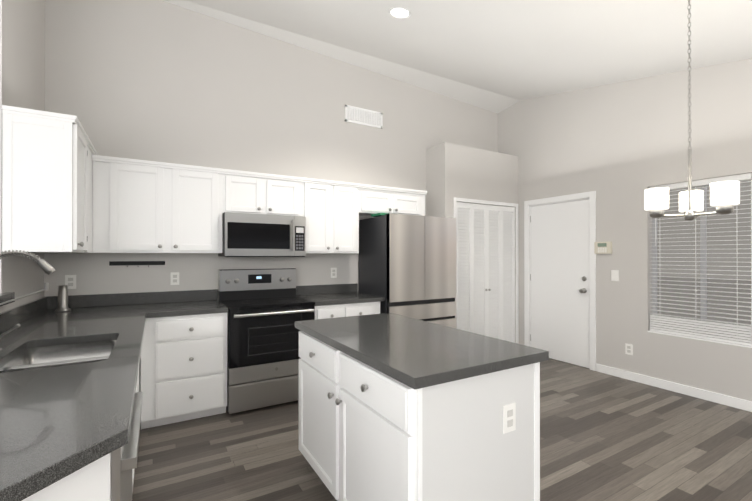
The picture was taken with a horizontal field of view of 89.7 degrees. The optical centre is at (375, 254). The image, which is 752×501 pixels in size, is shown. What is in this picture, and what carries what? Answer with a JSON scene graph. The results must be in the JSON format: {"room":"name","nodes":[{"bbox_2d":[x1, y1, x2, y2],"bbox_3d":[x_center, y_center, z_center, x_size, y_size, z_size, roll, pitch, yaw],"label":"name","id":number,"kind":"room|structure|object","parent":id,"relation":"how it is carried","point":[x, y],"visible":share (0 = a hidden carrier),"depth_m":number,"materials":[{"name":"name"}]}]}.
{"room":"kitchen","nodes":[
{"label":"kitchen","id":0,"kind":"room"},
{"bbox_2d":[0,0,44,312],"bbox_3d":[-2.490,-0.793,2.584,0.150,4.300,0.992,0,0,-30],"label":"wall","id":1,"kind":"structure","parent":0,"point":[22,53],"depth_m":2.52,"materials":[{"name":"paint"}]},
{"bbox_2d":[2,105,96,252],"bbox_3d":[-2.260,-0.441,2.714,0.375,0.853,0.993,0,0,-30],"label":"upper cabinet","id":2,"kind":"object","parent":1,"relation":"attached to","point":[47,184],"visible":0.96,"depth_m":2.29,"materials":[{"name":"white wood"}]},
{"bbox_2d":[44,0,497,296],"bbox_3d":[-0.464,-0.788,4.411,5.491,4.300,0.120,0,0,-30],"label":"wall","id":3,"kind":"structure","parent":0,"point":[157,81],"depth_m":3.71,"materials":[{"name":"paint"}]},
{"bbox_2d":[65,275,75,288],"bbox_3d":[-2.528,0.228,3.128,0.072,0.116,0.008,0,0,-30],"label":"outlet","id":4,"kind":"object","parent":3,"relation":"attached to","point":[70,281],"depth_m":3.13,"materials":[{"name":"white plastic"}]},
{"bbox_2d":[92,155,171,252],"bbox_3d":[-2.068,-0.393,3.211,0.518,0.762,0.328,0,0,-30],"label":"upper cabinet","id":5,"kind":"object","parent":3,"relation":"attached to","point":[142,206],"depth_m":3.07,"materials":[{"name":"white wood"}]},
{"bbox_2d":[109,261,164,266],"bbox_3d":[-2.113,0.086,3.355,0.420,0.051,0.034,0,0,-30],"label":"magnetic knife strip","id":6,"kind":"object","parent":3,"relation":"attached to","point":[118,263],"visible":0.88,"depth_m":3.35,"materials":[{"name":"black plastic"}]},
{"bbox_2d":[171,272,178,284],"bbox_3d":[-1.870,0.225,3.513,0.072,0.116,0.008,0,0,-30],"label":"outlet","id":7,"kind":"object","parent":3,"relation":"attached to","point":[174,275],"depth_m":3.51,"materials":[{"name":"white plastic"}]},
{"bbox_2d":[172,163,223,252],"bbox_3d":[-1.656,-0.393,3.452,0.436,0.762,0.328,0,0,-30],"label":"upper cabinet","id":8,"kind":"object","parent":3,"relation":"attached to","point":[197,191],"depth_m":3.32,"materials":[{"name":"white wood"}]},
{"bbox_2d":[224,169,303,216],"bbox_3d":[-1.140,-0.575,3.754,0.761,0.395,0.328,0,0,-30],"label":"upper cabinet","id":9,"kind":"object","parent":3,"relation":"attached to","point":[244,191],"depth_m":3.62,"materials":[{"name":"white wood"}]},
{"bbox_2d":[218,212,305,256],"bbox_3d":[-1.108,-0.176,3.698,0.752,0.400,0.453,0,0,-30],"label":"microwave","id":10,"kind":"object","parent":9,"relation":"attached to","point":[253,235],"visible":1,"depth_m":3.52,"materials":[{"name":"silver metal"}]},
{"bbox_2d":[304,178,359,253],"bbox_3d":[-0.535,-0.391,4.107,0.639,0.762,0.328,0,0,-30],"label":"upper cabinet","id":11,"kind":"object","parent":3,"relation":"attached to","point":[331,208],"depth_m":3.97,"materials":[{"name":"white wood"}]},
{"bbox_2d":[331,268,336,277],"bbox_3d":[-0.484,0.209,4.322,0.072,0.116,0.008,0,0,-30],"label":"outlet","id":12,"kind":"object","parent":3,"relation":"attached to","point":[333,270],"depth_m":4.32,"materials":[{"name":"white plastic"}]},
{"bbox_2d":[345,105,382,128],"bbox_3d":[-0.141,-1.647,4.526,0.506,0.192,0.012,0,0,-30],"label":"air vent","id":13,"kind":"object","parent":3,"relation":"in","point":[361,116],"visible":1,"depth_m":4.52,"materials":[{"name":"white metal"}]},
{"bbox_2d":[360,184,399,216],"bbox_3d":[-0.049,-0.615,4.392,0.488,0.313,0.328,0,0,-30],"label":"upper cabinet","id":14,"kind":"object","parent":3,"relation":"attached to","point":[374,199],"depth_m":4.26,"materials":[{"name":"white wood"}]},
{"bbox_2d":[400,188,426,215],"bbox_3d":[0.290,-0.614,4.589,0.552,0.313,0.328,0,0,-30],"label":"upper cabinet","id":15,"kind":"object","parent":3,"relation":"attached to","point":[412,202],"depth_m":4.49,"materials":[{"name":"white wood"}]},
{"bbox_2d":[132,358,751,500],"bbox_3d":[0.144,1.398,-0.452,9.341,0.100,9.120,0,0,-30],"label":"floor","id":16,"kind":"structure","parent":0,"point":[605,437],"depth_m":2.61,"materials":[{"name":"brown wood"}]},
{"bbox_2d":[2,357,141,446],"bbox_3d":[-1.381,0.917,1.522,0.693,0.874,0.482,0,0,-30],"label":"base cabinet","id":17,"kind":"object","parent":16,"relation":"on","point":[139,371],"depth_m":1.41,"materials":[{"name":"white wood"}]},
{"bbox_2d":[0,292,151,500],"bbox_3d":[-1.554,0.408,1.846,0.720,0.145,3.201,0,0,-30],"label":"countertop","id":18,"kind":"structure","parent":17,"relation":"on","point":[57,423],"depth_m":1.21,"materials":[{"name":"grey stone"}]},
{"bbox_2d":[0,250,54,349],"bbox_3d":[-1.608,0.209,1.679,0.282,0.460,0.250,0,0,-30],"label":"spring faucet","id":19,"kind":"object","parent":18,"relation":"on","point":[45,266],"visible":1,"depth_m":1.70,"materials":[{"name":"silver metal"}]},
{"bbox_2d":[0,340,115,372],"bbox_3d":[-1.451,0.589,1.755,0.440,0.215,0.715,0,0,-30],"label":"undermount sink","id":20,"kind":"object","parent":18,"relation":"in","point":[55,355],"visible":0.21,"depth_m":1.98,"materials":[{"name":"silver metal"}]},
{"bbox_2d":[55,285,70,311],"bbox_3d":[-2.445,0.343,2.950,0.100,0.200,0.100,0,0,-30],"label":"soap dispenser","id":21,"kind":"object","parent":18,"relation":"on","point":[62,299],"visible":1,"depth_m":2.93,"materials":[{"name":"silver metal"}]},
{"bbox_2d":[22,432,129,500],"bbox_3d":[-0.869,0.915,0.645,0.693,0.874,0.368,0,0,-30],"label":"base cabinet","id":22,"kind":"object","parent":16,"relation":"on","point":[109,477],"depth_m":0.91,"materials":[{"name":"white wood"}]},
{"bbox_2d":[126,377,137,500],"bbox_3d":[-1.126,0.916,1.086,0.693,0.874,0.652,0,0,-30],"label":"dishwasher","id":23,"kind":"object","parent":16,"relation":"on","point":[130,472],"depth_m":1.21,"materials":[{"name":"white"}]},
{"bbox_2d":[141,312,226,428],"bbox_3d":[-1.656,0.922,3.259,0.621,0.873,0.652,0,0,-30],"label":"base cabinet","id":24,"kind":"object","parent":16,"relation":"on","point":[184,368],"visible":0.98,"depth_m":3.00,"materials":[{"name":"white wood"}]},
{"bbox_2d":[152,289,227,317],"bbox_3d":[-1.641,0.412,3.281,0.577,0.145,0.636,0,0,-30],"label":"countertop","id":25,"kind":"structure","parent":24,"relation":"on","point":[189,302],"depth_m":3.41,"materials":[{"name":"grey stone"}]},
{"bbox_2d":[218,268,314,413],"bbox_3d":[-1.038,0.753,3.577,0.762,1.212,0.684,0,0,-30],"label":"electric range","id":26,"kind":"object","parent":16,"relation":"on","point":[267,308],"visible":0.9,"depth_m":3.34,"materials":[{"name":"silver metal"}]},
{"bbox_2d":[315,302,379,319],"bbox_3d":[-0.409,0.924,3.988,0.736,0.873,0.652,0,0,-30],"label":"base cabinet","id":27,"kind":"object","parent":16,"relation":"on","point":[341,310],"visible":0.23,"depth_m":3.73,"materials":[{"name":"white wood"}]},
{"bbox_2d":[296,283,384,305],"bbox_3d":[-0.400,0.414,4.007,0.772,0.145,0.633,0,0,-30],"label":"countertop","id":28,"kind":"structure","parent":27,"relation":"on","point":[330,294],"depth_m":4.11,"materials":[{"name":"grey stone"}]},
{"bbox_2d":[359,213,455,328],"bbox_3d":[0.357,0.469,4.388,0.906,1.784,0.683,0,0,-30],"label":"fridge","id":29,"kind":"object","parent":16,"relation":"on","point":[407,265],"visible":0.71,"depth_m":4.09,"materials":[{"name":"silver metal"}]},
{"bbox_2d":[371,213,390,216],"bbox_3d":[0.091,-0.436,4.202,0.220,0.022,0.200,0,0,-30],"label":"box","id":30,"kind":"object","parent":29,"relation":"on","point":[378,215],"visible":0.57,"depth_m":4.12,"materials":[{"name":"green"}]},
{"bbox_2d":[295,325,541,500],"bbox_3d":[0.102,0.916,2.058,0.734,0.879,1.266,0,0,-30],"label":"kitchen island","id":31,"kind":"object","parent":16,"relation":"on","point":[394,407],"depth_m":1.59,"materials":[{"name":"white wood"}]},
{"bbox_2d":[295,313,548,388],"bbox_3d":[0.123,0.455,2.077,0.741,0.040,1.318,0,0,-30],"label":"island countertop","id":32,"kind":"structure","parent":31,"relation":"on","point":[423,354],"depth_m":1.74,"materials":[{"name":"grey stone"}]},
{"bbox_2d":[162,0,751,113],"bbox_3d":[0.149,-1.510,-0.452,9.341,2.131,9.100,0,0,-30],"label":"ceiling","id":33,"kind":"structure","parent":0,"point":[497,56],"depth_m":3.49,"materials":[{"name":"paint"}]},
{"bbox_2d":[389,7,410,17],"bbox_3d":[0.201,-2.050,3.206,0.190,0.042,0.187,0,0,-30],"label":"recessed light","id":34,"kind":"object","parent":33,"relation":"in","point":[398,12],"visible":1,"depth_m":3.20,"materials":[{"name":"white"}]},
{"bbox_2d":[644,0,739,219],"bbox_3d":[2.015,-0.960,2.376,0.443,1.491,0.434,0,0,-30],"label":"pendant light","id":35,"kind":"object","parent":33,"relation":"hanging from","point":[724,197],"visible":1,"depth_m":2.38,"materials":[{"name":"white glass"}]},
{"bbox_2d":[426,142,517,342],"bbox_3d":[1.344,-0.015,5.181,1.350,2.757,0.372,0,0,-30],"label":"wall","id":36,"kind":"structure","parent":0,"point":[457,171],"depth_m":4.92,"materials":[{"name":"paint"}]},
{"bbox_2d":[457,202,514,342],"bbox_3d":[1.486,0.343,5.061,1.101,2.017,0.064,0,0,-30],"label":"bifold closet doors","id":37,"kind":"structure","parent":36,"relation":"in","point":[485,270],"depth_m":5.06,"materials":[{"name":"white wood"}]},
{"bbox_2d":[454,197,518,343],"bbox_3d":[1.495,0.323,5.046,1.200,2.080,0.012,0,0,-30],"label":"trim","id":38,"kind":"structure","parent":36,"relation":"attached to","point":[501,204],"depth_m":5.25,"materials":[{"name":"white wood"}]},
{"bbox_2d":[498,58,751,400],"bbox_3d":[4.133,-0.795,1.885,0.140,4.300,9.120,0,0,-30],"label":"wall","id":39,"kind":"structure","parent":0,"point":[619,148],"depth_m":4.05,"materials":[{"name":"paint"}]},
{"bbox_2d":[530,199,588,367],"bbox_3d":[2.319,0.350,4.840,0.110,2.014,0.818,0,0,-30],"label":"entry door","id":40,"kind":"structure","parent":39,"relation":"in","point":[559,277],"depth_m":4.80,"materials":[{"name":"white wood"}]},
{"bbox_2d":[524,191,595,370],"bbox_3d":[2.339,0.310,4.848,0.066,2.105,0.982,0,0,-30],"label":"door frame","id":41,"kind":"structure","parent":39,"relation":"attached to","point":[590,196],"depth_m":4.60,"materials":[{"name":"white wood"}]},
{"bbox_2d":[594,242,611,253],"bbox_3d":[2.604,-0.077,4.331,0.030,0.136,0.185,0,0,-30],"label":"keypad","id":42,"kind":"object","parent":39,"relation":"attached to","point":[602,247],"visible":0.98,"depth_m":4.32,"materials":[{"name":"beige plastic"}]},
{"bbox_2d":[611,270,618,280],"bbox_3d":[2.675,0.236,4.229,0.010,0.123,0.077,0,0,-30],"label":"light switch","id":43,"kind":"object","parent":39,"relation":"attached to","point":[614,275],"visible":1,"depth_m":4.22,"materials":[{"name":"white plastic"}]},
{"bbox_2d":[625,343,632,354],"bbox_3d":[2.748,1.031,4.103,0.008,0.116,0.072,0,0,-30],"label":"outlet","id":44,"kind":"object","parent":39,"relation":"attached to","point":[628,349],"visible":1,"depth_m":4.10,"materials":[{"name":"white plastic"}]},
{"bbox_2d":[596,363,751,411],"bbox_3d":[4.191,1.309,1.628,0.014,0.090,8.628,0,0,-30],"label":"baseboard","id":45,"kind":"structure","parent":39,"relation":"attached to","point":[735,402],"depth_m":3.70,"materials":[{"name":"white wood"}]},
{"bbox_2d":[648,180,751,347],"bbox_3d":[3.364,0.049,3.188,0.131,1.521,1.850,0,0,-30],"label":"window","id":46,"kind":"structure","parent":39,"relation":"in","point":[703,242],"depth_m":3.64,"materials":[{"name":"grey"}]},
{"bbox_2d":[650,173,751,345],"bbox_3d":[3.344,0.042,3.176,0.068,1.503,1.826,0,0,-30],"label":"window blind","id":47,"kind":"object","parent":46,"relation":"attached to","point":[725,331],"visible":0.79,"depth_m":3.57,"materials":[{"name":"white plastic"}]},
{"label":"outside","id":48,"kind":"structure","parent":0,"visible":0},
{"bbox_2d":[657,180,750,325],"bbox_3d":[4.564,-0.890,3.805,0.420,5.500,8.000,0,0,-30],"label":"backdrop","id":49,"kind":"structure","parent":48,"point":[670,237],"depth_m":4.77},
{"bbox_3d":[-1.651,0.818,1.175,0.120,1.070,2.277,0,0,-30],"label":"wall","id":50,"kind":"structure","parent":0,"visible":0},
{"bbox_2d":[0,292,14,305],"bbox_3d":[-1.713,0.252,1.148,0.345,0.060,2.390,0,0,-30],"label":"bar ledge","id":51,"kind":"object","parent":50,"relation":"on","point":[6,296],"visible":0.79,"depth_m":2.15,"materials":[{"name":"grey stone"}]}
]}

